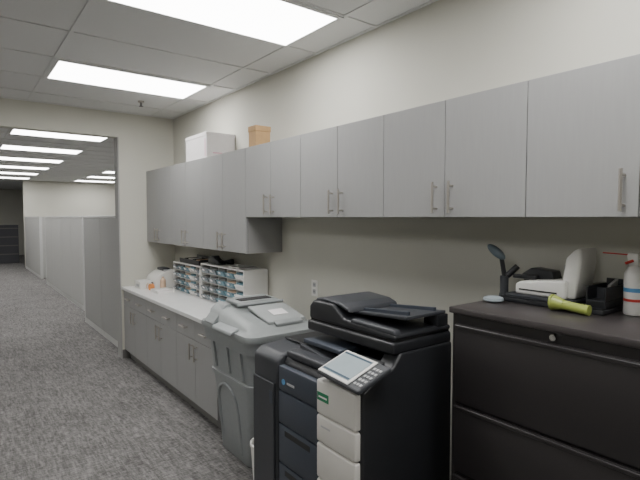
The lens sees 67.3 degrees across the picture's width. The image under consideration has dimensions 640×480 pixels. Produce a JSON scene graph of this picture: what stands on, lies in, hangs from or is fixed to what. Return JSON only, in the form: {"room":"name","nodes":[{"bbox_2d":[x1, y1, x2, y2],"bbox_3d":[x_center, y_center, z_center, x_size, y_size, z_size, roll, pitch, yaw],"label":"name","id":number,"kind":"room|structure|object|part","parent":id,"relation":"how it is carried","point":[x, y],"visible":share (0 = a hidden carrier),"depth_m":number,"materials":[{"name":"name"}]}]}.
{"room":"office copy room","nodes":[
{"label":"office copy room","id":0,"kind":"room"},
{"bbox_2d":[0,189,24,254],"bbox_3d":[-13.684,-0.712,19.670,11.000,2.770,0.100,-2,3,-37],"label":"wall","id":1,"kind":"structure","parent":0,"point":[11,200],"depth_m":20.20,"materials":[{"name":"paint"}]},
{"bbox_2d":[22,180,114,267],"bbox_3d":[-7.513,-0.573,16.712,4.750,2.770,0.120,-2,3,-37],"label":"wall","id":2,"kind":"structure","parent":0,"point":[40,198],"depth_m":15.93,"materials":[{"name":"paint"}]},
{"bbox_2d":[0,98,174,349],"bbox_3d":[-2.300,-0.041,5.433,10.100,2.770,0.130,-2,3,-37],"label":"wall","id":3,"kind":"structure","parent":0,"point":[145,142],"depth_m":5.44,"materials":[{"name":"paint"}]},
{"bbox_2d":[114,137,122,358],"bbox_3d":[-2.286,0.098,5.450,0.014,2.490,0.138,-2,3,-37],"label":"trim","id":4,"kind":"structure","parent":3,"relation":"attached to","point":[116,144],"depth_m":5.43,"materials":[{"name":"metal"}]},
{"bbox_2d":[123,349,129,358],"bbox_3d":[-2.205,1.293,5.479,0.078,0.100,0.012,-2,3,-37],"label":"baseboard","id":5,"kind":"structure","parent":3,"relation":"attached to","point":[126,354],"depth_m":5.47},
{"bbox_2d":[0,255,252,479],"bbox_3d":[-5.521,1.228,8.996,11.000,0.100,27.100,-2,3,-37],"label":"floor","id":6,"kind":"structure","parent":0,"point":[71,408],"depth_m":4.03,"materials":[{"name":"carpet"}]},
{"bbox_2d":[0,225,18,263],"bbox_3d":[-12.065,0.174,16.153,3.280,1.330,0.520,-2,3,-37],"label":"filing cabinet","id":7,"kind":"object","parent":6,"relation":"on","point":[9,235],"visible":1,"depth_m":16.78,"materials":[{"name":"metal"}]},
{"bbox_2d":[25,218,29,267],"bbox_3d":[-8.848,0.077,14.604,0.060,1.510,1.055,-2,3,-37],"label":"panel","id":8,"kind":"object","parent":6,"relation":"on","point":[27,239],"visible":0.56,"depth_m":14.56,"materials":[{"name":"fabric"}]},
{"bbox_2d":[29,218,34,271],"bbox_3d":[-8.203,0.117,13.756,0.060,1.510,1.055,-2,3,-37],"label":"panel","id":9,"kind":"object","parent":6,"relation":"on","point":[31,220],"visible":0.52,"depth_m":13.72,"materials":[{"name":"fabric"}]},
{"bbox_2d":[34,218,40,275],"bbox_3d":[-7.558,0.157,12.907,0.060,1.510,1.055,-2,3,-37],"label":"panel","id":10,"kind":"object","parent":6,"relation":"on","point":[36,220],"visible":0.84,"depth_m":12.88,"materials":[{"name":"fabric"}]},
{"bbox_2d":[39,217,43,278],"bbox_3d":[-7.227,0.203,12.472,0.066,1.620,0.030,-2,3,-37],"label":"end post","id":11,"kind":"object","parent":6,"relation":"on","point":[40,218],"visible":1,"depth_m":12.46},
{"bbox_2d":[42,217,45,277],"bbox_3d":[-7.381,0.108,14.380,1.996,1.590,3.200,-2,3,-37],"label":"panel","id":12,"kind":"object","parent":6,"relation":"on","point":[43,218],"depth_m":12.52,"materials":[{"name":"fabric"}]},
{"bbox_2d":[45,218,53,284],"bbox_3d":[-6.213,0.242,11.104,0.060,1.510,1.023,-2,3,-37],"label":"panel","id":13,"kind":"object","parent":6,"relation":"on","point":[48,221],"visible":0.62,"depth_m":11.06,"materials":[{"name":"fabric"}]},
{"bbox_2d":[52,218,61,290],"bbox_3d":[-5.588,0.281,10.281,0.060,1.510,1.023,-2,3,-37],"label":"panel","id":14,"kind":"object","parent":6,"relation":"on","point":[56,223],"visible":0.62,"depth_m":10.23,"materials":[{"name":"fabric"}]},
{"bbox_2d":[54,286,62,294],"bbox_3d":[-5.588,1.075,10.318,0.048,0.080,1.027,-2,3,-37],"label":"toe kick","id":15,"kind":"object","parent":6,"relation":"on","point":[55,288],"visible":0.64,"depth_m":10.28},
{"bbox_2d":[60,218,71,297],"bbox_3d":[-4.962,0.320,9.457,0.060,1.510,1.023,-2,3,-37],"label":"panel","id":16,"kind":"object","parent":6,"relation":"on","point":[65,222],"visible":0.66,"depth_m":9.40,"materials":[{"name":"fabric"}]},
{"bbox_2d":[63,292,71,301],"bbox_3d":[-4.962,1.114,9.495,0.048,0.080,1.027,-2,3,-37],"label":"toe kick","id":17,"kind":"object","parent":6,"relation":"on","point":[64,294],"visible":0.64,"depth_m":9.46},
{"bbox_2d":[70,218,83,305],"bbox_3d":[-4.336,0.359,8.634,0.060,1.510,1.023,-2,3,-37],"label":"panel","id":18,"kind":"object","parent":6,"relation":"on","point":[75,223],"visible":0.66,"depth_m":8.59,"materials":[{"name":"fabric"}]},
{"bbox_2d":[45,216,81,217],"bbox_3d":[-5.275,-0.469,9.833,0.068,0.030,4.140,-2,3,-37],"label":"cap","id":19,"kind":"object","parent":18,"relation":"on","point":[45,216],"visible":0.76,"depth_m":9.51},
{"bbox_2d":[72,298,83,309],"bbox_3d":[-4.336,1.153,8.671,0.048,0.080,1.027,-2,3,-37],"label":"toe kick","id":20,"kind":"object","parent":6,"relation":"on","point":[78,304],"visible":0.57,"depth_m":8.62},
{"bbox_2d":[81,216,84,310],"bbox_3d":[-4.014,0.404,8.211,0.066,1.620,0.030,-2,3,-37],"label":"end post","id":21,"kind":"object","parent":6,"relation":"on","point":[81,216],"visible":0.42,"depth_m":8.19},
{"bbox_2d":[83,218,85,321],"bbox_3d":[-3.557,0.445,7.329,0.066,1.620,0.030,-2,3,-37],"label":"end post","id":22,"kind":"object","parent":6,"relation":"on","point":[83,218],"visible":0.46,"depth_m":7.30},
{"bbox_2d":[84,218,101,328],"bbox_3d":[-3.238,0.440,6.908,0.060,1.510,1.013,-2,3,-37],"label":"panel","id":23,"kind":"object","parent":6,"relation":"on","point":[92,248],"visible":0.74,"depth_m":6.84,"materials":[{"name":"fabric"}]},
{"bbox_2d":[86,317,102,334],"bbox_3d":[-3.238,1.234,6.945,0.048,0.080,1.017,-2,3,-37],"label":"toe kick","id":24,"kind":"object","parent":6,"relation":"on","point":[88,321],"visible":0.57,"depth_m":6.90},
{"bbox_2d":[100,218,117,340],"bbox_3d":[-2.619,0.478,6.092,0.060,1.510,1.013,-2,3,-37],"label":"panel","id":25,"kind":"object","parent":6,"relation":"on","point":[107,225],"visible":0.58,"depth_m":6.14,"materials":[{"name":"fabric"}]},
{"bbox_2d":[83,216,114,217],"bbox_3d":[-2.928,-0.310,6.464,0.068,0.030,2.050,-2,3,-37],"label":"cap","id":26,"kind":"object","parent":25,"relation":"on","point":[83,216],"visible":0.56,"depth_m":6.46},
{"bbox_2d":[103,330,117,346],"bbox_3d":[-2.619,1.273,6.130,0.048,0.080,1.017,-2,3,-37],"label":"toe kick","id":27,"kind":"object","parent":6,"relation":"on","point":[106,335],"visible":0.43,"depth_m":6.19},
{"bbox_2d":[124,291,153,374],"bbox_3d":[-1.751,0.959,5.303,0.637,0.785,0.804,-2,3,-37],"label":"base cabinet","id":28,"kind":"object","parent":6,"relation":"on","point":[135,307],"visible":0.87,"depth_m":5.09,"materials":[{"name":"grey laminate"}]},
{"bbox_3d":[-2.089,0.654,5.285,0.018,0.155,0.398,-2,3,-37],"label":"drawer","id":29,"kind":"part","parent":28,"relation":"part of","materials":[{"name":"grey laminate"}]},
{"bbox_3d":[-2.089,0.991,5.301,0.018,0.510,0.398,-2,3,-37],"label":"door","id":30,"kind":"part","parent":28,"relation":"part of","materials":[{"name":"grey laminate"}]},
{"bbox_3d":[-1.846,0.669,4.965,0.018,0.155,0.398,-2,3,-37],"label":"drawer","id":31,"kind":"part","parent":28,"relation":"part of","materials":[{"name":"grey laminate"}]},
{"bbox_3d":[-1.846,1.006,4.981,0.018,0.510,0.398,-2,3,-37],"label":"door","id":32,"kind":"part","parent":28,"relation":"part of","materials":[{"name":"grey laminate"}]},
{"bbox_2d":[146,300,183,398],"bbox_3d":[-1.263,0.989,4.661,0.637,0.785,0.809,-2,3,-37],"label":"base cabinet","id":33,"kind":"object","parent":6,"relation":"on","point":[161,322],"visible":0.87,"depth_m":4.45,"materials":[{"name":"grey laminate"}]},
{"bbox_3d":[-1.602,0.684,4.644,0.018,0.155,0.401,-2,3,-37],"label":"drawer","id":34,"kind":"part","parent":33,"relation":"part of","materials":[{"name":"grey laminate"}]},
{"bbox_3d":[-1.602,1.022,4.660,0.018,0.510,0.401,-2,3,-37],"label":"door","id":35,"kind":"part","parent":33,"relation":"part of","materials":[{"name":"grey laminate"}]},
{"bbox_3d":[-1.357,0.700,4.322,0.018,0.155,0.401,-2,3,-37],"label":"drawer","id":36,"kind":"part","parent":33,"relation":"part of","materials":[{"name":"grey laminate"}]},
{"bbox_3d":[-1.357,1.037,4.338,0.018,0.510,0.401,-2,3,-37],"label":"door","id":37,"kind":"part","parent":33,"relation":"part of","materials":[{"name":"grey laminate"}]},
{"bbox_2d":[176,313,220,428],"bbox_3d":[-0.773,1.019,4.016,0.637,0.785,0.809,-2,3,-37],"label":"base cabinet","id":38,"kind":"object","parent":6,"relation":"on","point":[196,380],"visible":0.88,"depth_m":3.83,"materials":[{"name":"grey laminate"}]},
{"bbox_2d":[122,286,215,323],"bbox_3d":[-1.250,0.579,4.638,0.621,0.034,2.448,-2,3,-37],"label":"countertop","id":39,"kind":"structure","parent":38,"relation":"on","point":[192,307],"depth_m":4.46,"materials":[{"name":"laminate"}]},
{"bbox_2d":[134,279,151,288],"bbox_3d":[-1.958,0.488,5.322,0.124,0.082,0.204,-2,3,-37],"label":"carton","id":40,"kind":"object","parent":39,"relation":"on","point":[140,284],"visible":0.94,"depth_m":5.25,"materials":[{"name":"white cardboard"}]},
{"bbox_2d":[146,283,154,289],"bbox_3d":[-1.822,0.501,5.168,0.127,0.070,0.051,2,3,35],"label":"roll","id":41,"kind":"object","parent":39,"relation":"on","point":[149,286],"visible":0.88,"depth_m":5.14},
{"bbox_2d":[146,267,173,287],"bbox_3d":[-1.802,0.419,5.437,0.248,0.210,0.320,-2,3,-37],"label":"printer","id":42,"kind":"object","parent":39,"relation":"on","point":[154,276],"visible":0.7,"depth_m":5.34,"materials":[{"name":"white plastic"}]},
{"bbox_2d":[151,287,174,293],"bbox_3d":[-1.643,0.529,5.023,0.180,0.030,0.220,-2,3,-37],"label":"tray","id":43,"kind":"object","parent":39,"relation":"on","point":[166,289],"visible":1,"depth_m":5.01,"materials":[{"name":"white plastic"}]},
{"bbox_2d":[160,274,165,287],"bbox_3d":[-1.702,0.455,5.213,0.060,0.160,0.060,-2,3,-37],"label":"condiment bottle","id":44,"kind":"object","parent":39,"relation":"on","point":[162,281],"visible":0.83,"depth_m":5.19,"materials":[{"name":"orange plastic"}]},
{"bbox_2d":[173,261,200,297],"bbox_3d":[-1.280,0.391,4.965,0.244,0.310,0.700,-2,3,-37],"label":"organizer","id":45,"kind":"object","parent":39,"relation":"on","point":[187,277],"visible":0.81,"depth_m":4.89,"materials":[{"name":"white plastic"}]},
{"bbox_2d":[180,254,210,265],"bbox_3d":[-1.242,0.202,4.910,0.200,0.070,0.500,-2,3,-37],"label":"desk tray","id":46,"kind":"object","parent":45,"relation":"on","point":[199,259],"visible":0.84,"depth_m":4.88,"materials":[{"name":"black plastic"}]},
{"bbox_2d":[201,262,267,302],"bbox_3d":[-0.797,0.404,4.328,0.244,0.345,0.860,-2,3,-37],"label":"organizer","id":47,"kind":"object","parent":39,"relation":"on","point":[218,282],"visible":0.82,"depth_m":4.16,"materials":[{"name":"white plastic"}]},
{"bbox_2d":[208,255,225,264],"bbox_3d":[-0.962,0.185,4.482,0.070,0.076,0.239,-2,3,-37],"label":"tape dispenser","id":48,"kind":"object","parent":47,"relation":"on","point":[217,260],"visible":1,"depth_m":4.45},
{"bbox_2d":[224,259,233,263],"bbox_3d":[-0.864,0.197,4.506,0.035,0.049,0.200,-2,3,-37],"label":"stapler","id":49,"kind":"object","parent":47,"relation":"on","point":[230,261],"visible":0.7,"depth_m":4.44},
{"bbox_2d":[229,265,255,268],"bbox_3d":[-0.673,0.233,4.178,0.164,0.009,0.215,-2,3,-37],"label":"notepad","id":50,"kind":"object","parent":47,"relation":"on","point":[233,266],"visible":1,"depth_m":4.16,"materials":[{"name":"paper"}]},
{"bbox_3d":[-1.112,0.715,3.999,0.018,0.155,0.401,-2,3,-37],"label":"drawer","id":51,"kind":"part","parent":38,"relation":"part of","materials":[{"name":"grey laminate"}]},
{"bbox_3d":[-1.112,1.052,4.015,0.018,0.510,0.401,-2,3,-37],"label":"door","id":52,"kind":"part","parent":38,"relation":"part of","materials":[{"name":"grey laminate"}]},
{"bbox_3d":[-1.039,0.894,3.865,0.038,0.130,0.012,-2,3,-37],"label":"handle","id":53,"kind":"part","parent":38,"relation":"part of","materials":[{"name":"silver metal"}]},
{"bbox_3d":[-0.867,0.730,3.677,0.018,0.155,0.401,-2,3,-37],"label":"drawer","id":54,"kind":"part","parent":38,"relation":"part of","materials":[{"name":"grey laminate"}]},
{"bbox_3d":[-0.867,1.067,3.693,0.018,0.510,0.401,-2,3,-37],"label":"door","id":55,"kind":"part","parent":38,"relation":"part of","materials":[{"name":"grey laminate"}]},
{"bbox_2d":[250,437,253,479],"bbox_3d":[-0.297,1.307,2.739,0.200,0.330,0.200,-2,3,-37],"label":"wastebasket","id":56,"kind":"object","parent":6,"relation":"on","point":[252,439],"visible":0.18,"depth_m":2.69,"materials":[{"name":"white plastic"}]},
{"bbox_2d":[201,294,313,467],"bbox_3d":[-0.413,0.923,3.220,0.587,1.052,0.721,-2,3,-37],"label":"recycling bin","id":57,"kind":"object","parent":6,"relation":"on","point":[235,327],"visible":0.67,"depth_m":3.07,"materials":[{"name":"plastic"}]},
{"bbox_3d":[-0.472,0.415,3.350,0.320,0.025,0.185,-2,3,-37],"label":"raised door","id":58,"kind":"part","parent":57,"relation":"part of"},
{"bbox_3d":[-0.403,0.511,3.209,0.562,0.164,0.721,-2,3,-37],"label":"lid","id":59,"kind":"part","parent":57,"relation":"part of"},
{"bbox_2d":[254,331,324,479],"bbox_3d":[-0.069,0.997,2.568,0.544,0.966,0.225,-2,3,-37],"label":"copier finisher","id":60,"kind":"object","parent":6,"relation":"on","point":[268,357],"visible":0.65,"depth_m":2.39,"materials":[{"name":"plastic"}]},
{"bbox_2d":[279,291,450,479],"bbox_3d":[0.189,0.892,2.198,0.594,1.212,0.648,-2,3,-37],"label":"office copier","id":61,"kind":"object","parent":6,"relation":"on","point":[368,397],"visible":1,"depth_m":2.04,"materials":[{"name":"plastic"}]},
{"bbox_3d":[-0.089,1.160,2.196,0.035,0.185,0.315,-2,3,-37],"label":"paper drawer","id":62,"kind":"part","parent":61,"relation":"part of","materials":[{"name":"plastic"}]},
{"bbox_3d":[-0.089,0.656,2.172,0.035,0.115,0.315,-2,3,-37],"label":"door","id":63,"kind":"part","parent":61,"relation":"part of","materials":[{"name":"plastic"}]},
{"bbox_3d":[-0.089,0.796,2.179,0.035,0.155,0.315,-2,3,-37],"label":"paper drawer","id":64,"kind":"part","parent":61,"relation":"part of","materials":[{"name":"plastic"}]},
{"bbox_3d":[-0.089,0.971,2.187,0.035,0.185,0.315,-2,3,-37],"label":"paper drawer","id":65,"kind":"part","parent":61,"relation":"part of","materials":[{"name":"plastic"}]},
{"bbox_2d":[300,343,383,360],"bbox_3d":[0.206,0.536,2.287,0.420,0.056,0.450,-2,3,-37],"label":"tray","id":66,"kind":"object","parent":61,"relation":"on","point":[325,353],"depth_m":2.26,"materials":[{"name":"plastic"}]},
{"bbox_3d":[0.132,0.524,1.921,0.161,0.078,0.290,-2,3,-31],"label":"panel","id":67,"kind":"part","parent":61,"relation":"part of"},
{"bbox_3d":[0.163,0.524,1.946,0.140,0.068,0.140,-2,3,-37],"label":"panel arm","id":68,"kind":"part","parent":61,"relation":"part of"},
{"bbox_3d":[0.231,0.369,2.049,0.038,0.030,0.280,-2,3,-37],"label":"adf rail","id":69,"kind":"part","parent":61,"relation":"part of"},
{"bbox_2d":[353,306,444,320],"bbox_3d":[0.350,0.327,2.195,0.250,0.039,0.355,-2,3,-37],"label":"tray","id":70,"kind":"object","parent":61,"relation":"on","point":[368,313],"depth_m":2.14,"materials":[{"name":"plastic"}]},
{"bbox_3d":[0.350,0.965,2.039,0.535,1.020,0.089,-2,3,-37],"label":"panel","id":71,"kind":"part","parent":61,"relation":"part of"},
{"bbox_2d":[449,300,639,479],"bbox_3d":[0.992,0.898,1.770,0.503,1.240,0.900,-2,3,-37],"label":"file cabinet","id":72,"kind":"object","parent":6,"relation":"on","point":[539,393],"visible":0.88,"depth_m":1.66,"materials":[{"name":"black metal"}]},
{"bbox_3d":[0.792,0.973,1.625,0.005,0.014,0.831,-2,3,-37],"label":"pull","id":73,"kind":"part","parent":72,"relation":"part of","materials":[{"name":"black metal"}]},
{"bbox_3d":[0.801,1.095,1.638,0.016,0.268,0.835,-2,3,-37],"label":"drawer","id":74,"kind":"part","parent":72,"relation":"part of","materials":[{"name":"black metal"}]},
{"bbox_2d":[483,295,503,302],"bbox_3d":[0.739,0.252,2.050,0.084,0.022,0.084,-2,3,-37],"label":"dish","id":75,"kind":"object","parent":72,"relation":"on","point":[491,298],"visible":1,"depth_m":2.02,"materials":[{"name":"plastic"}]},
{"bbox_2d":[487,244,519,296],"bbox_3d":[0.811,0.139,2.137,0.140,0.239,0.048,2,3,32],"label":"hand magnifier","id":76,"kind":"object","parent":72,"relation":"on","point":[504,278],"visible":0.91,"depth_m":2.12,"materials":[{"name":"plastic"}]},
{"bbox_3d":[0.792,0.688,1.612,0.005,0.014,0.831,-2,3,-37],"label":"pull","id":77,"kind":"part","parent":72,"relation":"part of","materials":[{"name":"black metal"}]},
{"bbox_3d":[0.801,0.813,1.625,0.016,0.273,0.835,-2,3,-37],"label":"drawer","id":78,"kind":"part","parent":72,"relation":"part of","materials":[{"name":"black metal"}]},
{"bbox_3d":[0.792,0.361,1.596,0.005,0.014,0.831,-2,3,-37],"label":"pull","id":79,"kind":"part","parent":72,"relation":"part of","materials":[{"name":"black metal"}]},
{"bbox_2d":[501,295,622,315],"bbox_3d":[0.988,0.254,1.979,0.210,0.024,0.415,-2,3,-37],"label":"tray","id":80,"kind":"object","parent":72,"relation":"on","point":[596,311],"visible":0.45,"depth_m":1.93,"materials":[{"name":"plastic"}]},
{"bbox_2d":[506,248,595,303],"bbox_3d":[0.960,0.137,2.006,0.175,0.219,0.300,-2,3,-37],"label":"electric hole punch","id":81,"kind":"object","parent":80,"relation":"on","point":[539,283],"visible":0.92,"depth_m":1.91,"materials":[{"name":"white plastic"}]},
{"bbox_3d":[0.881,0.157,2.062,0.025,0.017,0.105,-2,3,-37],"label":"lever","id":82,"kind":"part","parent":81,"relation":"part of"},
{"bbox_2d":[586,278,623,309],"bbox_3d":[1.097,0.204,1.849,0.170,0.100,0.070,-2,3,-37],"label":"caddy","id":83,"kind":"object","parent":80,"relation":"on","point":[605,295],"visible":0.87,"depth_m":1.83,"materials":[{"name":"plastic"}]},
{"bbox_2d":[548,294,591,315],"bbox_3d":[0.941,0.242,1.810,0.062,0.063,0.144,-2,3,-37],"label":"flashlight","id":84,"kind":"object","parent":72,"relation":"on","point":[555,302],"visible":1,"depth_m":1.80,"materials":[{"name":"plastic"}]},
{"bbox_2d":[603,252,639,315],"bbox_3d":[1.135,0.160,1.805,0.068,0.228,0.144,-2,3,-37],"label":"spray bottle","id":85,"kind":"object","parent":72,"relation":"on","point":[631,289],"visible":1,"depth_m":1.76,"materials":[{"name":"white plastic"}]},
{"bbox_2d":[0,0,429,189],"bbox_3d":[-5.521,-1.639,8.861,11.000,0.100,27.100,-2,3,-37],"label":"ceiling","id":86,"kind":"structure","parent":0,"point":[103,19],"depth_m":3.46,"materials":[{"name":"tile"}]},
{"bbox_2d":[0,177,30,178],"bbox_3d":[-9.199,-1.824,14.083,1.220,0.006,0.610,-2,3,-37],"label":"ceiling light","id":87,"kind":"object","parent":86,"relation":"in","point":[0,177],"depth_m":14.34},
{"bbox_2d":[0,172,39,174],"bbox_3d":[-8.092,-1.756,12.627,1.220,0.006,0.610,-2,3,-37],"label":"ceiling light","id":88,"kind":"object","parent":86,"relation":"in","point":[0,172],"depth_m":12.73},
{"bbox_2d":[0,165,49,169],"bbox_3d":[-6.986,-1.687,11.171,1.220,0.006,0.610,-2,3,-37],"label":"ceiling light","id":89,"kind":"object","parent":86,"relation":"in","point":[1,166],"depth_m":11.19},
{"bbox_2d":[0,156,64,162],"bbox_3d":[-5.879,-1.618,9.715,1.220,0.006,0.610,-2,3,-37],"label":"ceiling light","id":90,"kind":"object","parent":86,"relation":"in","point":[1,157],"depth_m":9.66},
{"bbox_2d":[0,144,83,154],"bbox_3d":[-4.773,-1.550,8.259,1.220,0.006,0.610,-2,3,-37],"label":"ceiling light","id":91,"kind":"object","parent":86,"relation":"in","point":[9,147],"depth_m":8.22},
{"bbox_2d":[8,129,108,141],"bbox_3d":[-3.667,-1.481,6.803,1.220,0.006,0.610,-2,3,-37],"label":"ceiling light","id":92,"kind":"object","parent":86,"relation":"in","point":[12,131],"depth_m":6.82,"materials":[{"name":"plastic"}]},
{"bbox_2d":[75,180,114,182],"bbox_3d":[-7.255,-1.894,15.557,1.220,0.006,0.610,-2,3,-37],"label":"ceiling light","id":93,"kind":"object","parent":86,"relation":"in","point":[75,180],"depth_m":15.57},
{"bbox_2d":[86,176,114,178],"bbox_3d":[-6.149,-1.825,14.100,1.220,0.006,0.610,-2,3,-37],"label":"ceiling light","id":94,"kind":"object","parent":86,"relation":"in","point":[88,176],"depth_m":14.00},
{"bbox_2d":[43,58,210,99],"bbox_3d":[-1.635,-1.355,4.129,1.220,0.006,0.610,-2,3,-37],"label":"ceiling light","id":95,"kind":"object","parent":86,"relation":"in","point":[60,70],"depth_m":4.08,"materials":[{"name":"plastic"}]},
{"bbox_2d":[0,0,437,183],"bbox_3d":[-3.678,-1.471,6.437,10.800,0.007,20.800,-2,3,-37],"label":"grid","id":96,"kind":"object","parent":86,"relation":"attached to","point":[89,2],"depth_m":3.69,"materials":[{"name":"metal"}]},
{"bbox_2d":[100,0,343,47],"bbox_3d":[-0.529,-1.286,2.673,1.220,0.006,0.610,-2,3,-37],"label":"ceiling light","id":97,"kind":"object","parent":86,"relation":"in","point":[283,23],"depth_m":2.77,"materials":[{"name":"plastic"}]},
{"bbox_2d":[173,0,639,479],"bbox_3d":[0.919,0.103,2.369,0.120,2.770,8.650,-2,3,-37],"label":"wall","id":98,"kind":"structure","parent":0,"point":[441,50],"depth_m":2.67,"materials":[{"name":"paint"}]},
{"bbox_2d":[146,166,171,243],"bbox_3d":[-1.645,-0.375,5.324,0.367,0.807,0.789,-2,3,-37],"label":"upper cabinet","id":99,"kind":"object","parent":98,"relation":"attached to","point":[158,181],"visible":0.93,"depth_m":5.20,"materials":[{"name":"grey laminate"}]},
{"bbox_3d":[-1.873,-0.378,5.399,0.018,0.805,0.391,-2,3,-37],"label":"door","id":100,"kind":"part","parent":99,"relation":"part of","materials":[{"name":"grey laminate"}]},
{"bbox_3d":[-1.635,-0.363,5.085,0.018,0.805,0.391,-2,3,-37],"label":"door","id":101,"kind":"part","parent":99,"relation":"part of","materials":[{"name":"grey laminate"}]},
{"bbox_2d":[171,158,203,247],"bbox_3d":[-1.166,-0.345,4.694,0.367,0.807,0.794,-2,3,-37],"label":"upper cabinet","id":102,"kind":"object","parent":98,"relation":"attached to","point":[186,177],"visible":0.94,"depth_m":4.57,"materials":[{"name":"grey laminate"}]},
{"bbox_3d":[-1.395,-0.349,4.769,0.018,0.805,0.394,-2,3,-37],"label":"door","id":103,"kind":"part","parent":102,"relation":"part of","materials":[{"name":"grey laminate"}]},
{"bbox_3d":[-1.270,-0.025,4.573,0.038,0.140,0.012,-2,3,-37],"label":"handle","id":104,"kind":"part","parent":102,"relation":"part of","materials":[{"name":"silver metal"}]},
{"bbox_3d":[-1.155,-0.334,4.453,0.018,0.805,0.394,-2,3,-37],"label":"door","id":105,"kind":"part","parent":102,"relation":"part of","materials":[{"name":"grey laminate"}]},
{"bbox_2d":[185,131,234,161],"bbox_3d":[-1.046,-0.863,4.569,0.286,0.237,0.486,-2,3,-37],"label":"storage box","id":106,"kind":"object","parent":102,"relation":"on","point":[205,144],"visible":0.81,"depth_m":4.40,"materials":[{"name":"cardboard"}]},
{"bbox_2d":[203,148,281,253],"bbox_3d":[-0.689,-0.315,4.065,0.367,0.807,0.784,-2,3,-37],"label":"upper cabinet","id":107,"kind":"object","parent":98,"relation":"attached to","point":[227,227],"visible":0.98,"depth_m":3.86,"materials":[{"name":"grey laminate"}]},
{"bbox_3d":[-0.916,-0.319,4.139,0.018,0.805,0.389,-2,3,-37],"label":"door","id":108,"kind":"part","parent":107,"relation":"part of","materials":[{"name":"grey laminate"}]},
{"bbox_3d":[-0.847,0.001,4.016,0.038,0.140,0.012,-2,3,-37],"label":"handle","id":109,"kind":"part","parent":107,"relation":"part of","materials":[{"name":"silver metal"}]},
{"bbox_3d":[-0.792,0.004,3.945,0.038,0.140,0.012,-2,3,-37],"label":"handle","id":110,"kind":"part","parent":107,"relation":"part of","materials":[{"name":"silver metal"}]},
{"bbox_3d":[-0.678,-0.304,3.827,0.018,0.805,0.389,-2,3,-37],"label":"door","id":111,"kind":"part","parent":107,"relation":"part of","materials":[{"name":"grey laminate"}]},
{"bbox_2d":[245,135,300,216],"bbox_3d":[-0.231,-0.427,3.456,0.367,0.527,0.729,-2,3,-37],"label":"upper cabinet","id":112,"kind":"object","parent":98,"relation":"attached to","point":[273,169],"visible":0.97,"depth_m":3.32,"materials":[{"name":"grey laminate"}]},
{"bbox_3d":[-0.450,-0.430,3.519,0.018,0.525,0.361,-2,3,-37],"label":"door","id":113,"kind":"part","parent":112,"relation":"part of","materials":[{"name":"grey laminate"}]},
{"bbox_2d":[248,125,270,146],"bbox_3d":[-0.473,-0.794,3.757,0.138,0.177,0.118,-2,3,-37],"label":"cardboard box","id":114,"kind":"object","parent":112,"relation":"on","point":[258,134],"visible":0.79,"depth_m":3.71,"materials":[{"name":"cardboard"}]},
{"bbox_3d":[-0.334,-0.247,3.329,0.038,0.140,0.012,-2,3,-37],"label":"handle","id":115,"kind":"part","parent":112,"relation":"part of","materials":[{"name":"silver metal"}]},
{"bbox_3d":[-0.229,-0.416,3.228,0.018,0.525,0.361,-2,3,-37],"label":"door","id":116,"kind":"part","parent":112,"relation":"part of","materials":[{"name":"grey laminate"}]},
{"bbox_2d":[311,280,317,296],"bbox_3d":[-0.041,0.354,3.539,0.009,0.120,0.075,-2,3,-37],"label":"wall outlet","id":117,"kind":"object","parent":98,"relation":"attached to","point":[314,283],"visible":1,"depth_m":3.53,"materials":[{"name":"white plastic"}]},
{"bbox_2d":[301,115,383,216],"bbox_3d":[0.217,-0.399,2.867,0.367,0.527,0.749,-2,3,-37],"label":"upper cabinet","id":118,"kind":"object","parent":98,"relation":"attached to","point":[342,166],"visible":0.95,"depth_m":2.73,"materials":[{"name":"grey laminate"}]},
{"bbox_3d":[-0.005,-0.402,2.934,0.018,0.525,0.371,-2,3,-37],"label":"door","id":119,"kind":"part","parent":118,"relation":"part of","materials":[{"name":"grey laminate"}]},
{"bbox_3d":[0.059,-0.223,2.812,0.038,0.140,0.012,-2,3,-37],"label":"handle","id":120,"kind":"part","parent":118,"relation":"part of","materials":[{"name":"silver metal"}]},
{"bbox_3d":[0.113,-0.219,2.740,0.038,0.140,0.012,-2,3,-37],"label":"handle","id":121,"kind":"part","parent":118,"relation":"part of","materials":[{"name":"silver metal"}]},
{"bbox_3d":[0.222,-0.388,2.635,0.018,0.525,0.371,-2,3,-37],"label":"door","id":122,"kind":"part","parent":118,"relation":"part of","materials":[{"name":"grey laminate"}]},
{"bbox_2d":[384,80,528,216],"bbox_3d":[0.679,-0.370,2.258,0.367,0.527,0.779,-2,3,-37],"label":"upper cabinet","id":123,"kind":"object","parent":98,"relation":"attached to","point":[466,155],"visible":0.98,"depth_m":2.10,"materials":[{"name":"grey laminate"}]},
{"bbox_3d":[0.453,-0.374,2.331,0.018,0.525,0.386,-2,3,-37],"label":"door","id":124,"kind":"part","parent":123,"relation":"part of","materials":[{"name":"grey laminate"}]},
{"bbox_3d":[0.521,-0.194,2.203,0.038,0.140,0.012,-2,3,-37],"label":"handle","id":125,"kind":"part","parent":123,"relation":"part of","materials":[{"name":"silver metal"}]},
{"bbox_3d":[0.576,-0.191,2.131,0.038,0.140,0.012,-2,3,-37],"label":"handle","id":126,"kind":"part","parent":123,"relation":"part of","materials":[{"name":"silver metal"}]},
{"bbox_3d":[0.689,-0.359,2.021,0.018,0.525,0.386,-2,3,-37],"label":"door","id":127,"kind":"part","parent":123,"relation":"part of","materials":[{"name":"grey laminate"}]},
{"bbox_2d":[526,54,639,216],"bbox_3d":[1.151,-0.341,1.638,0.367,0.527,0.779,-2,3,-37],"label":"upper cabinet","id":128,"kind":"object","parent":98,"relation":"attached to","point":[583,138],"visible":1,"depth_m":1.69,"materials":[{"name":"grey laminate"}]},
{"bbox_3d":[0.993,-0.165,1.582,0.038,0.140,0.012,-2,3,-37],"label":"handle","id":129,"kind":"part","parent":128,"relation":"part of","materials":[{"name":"silver metal"}]}
]}

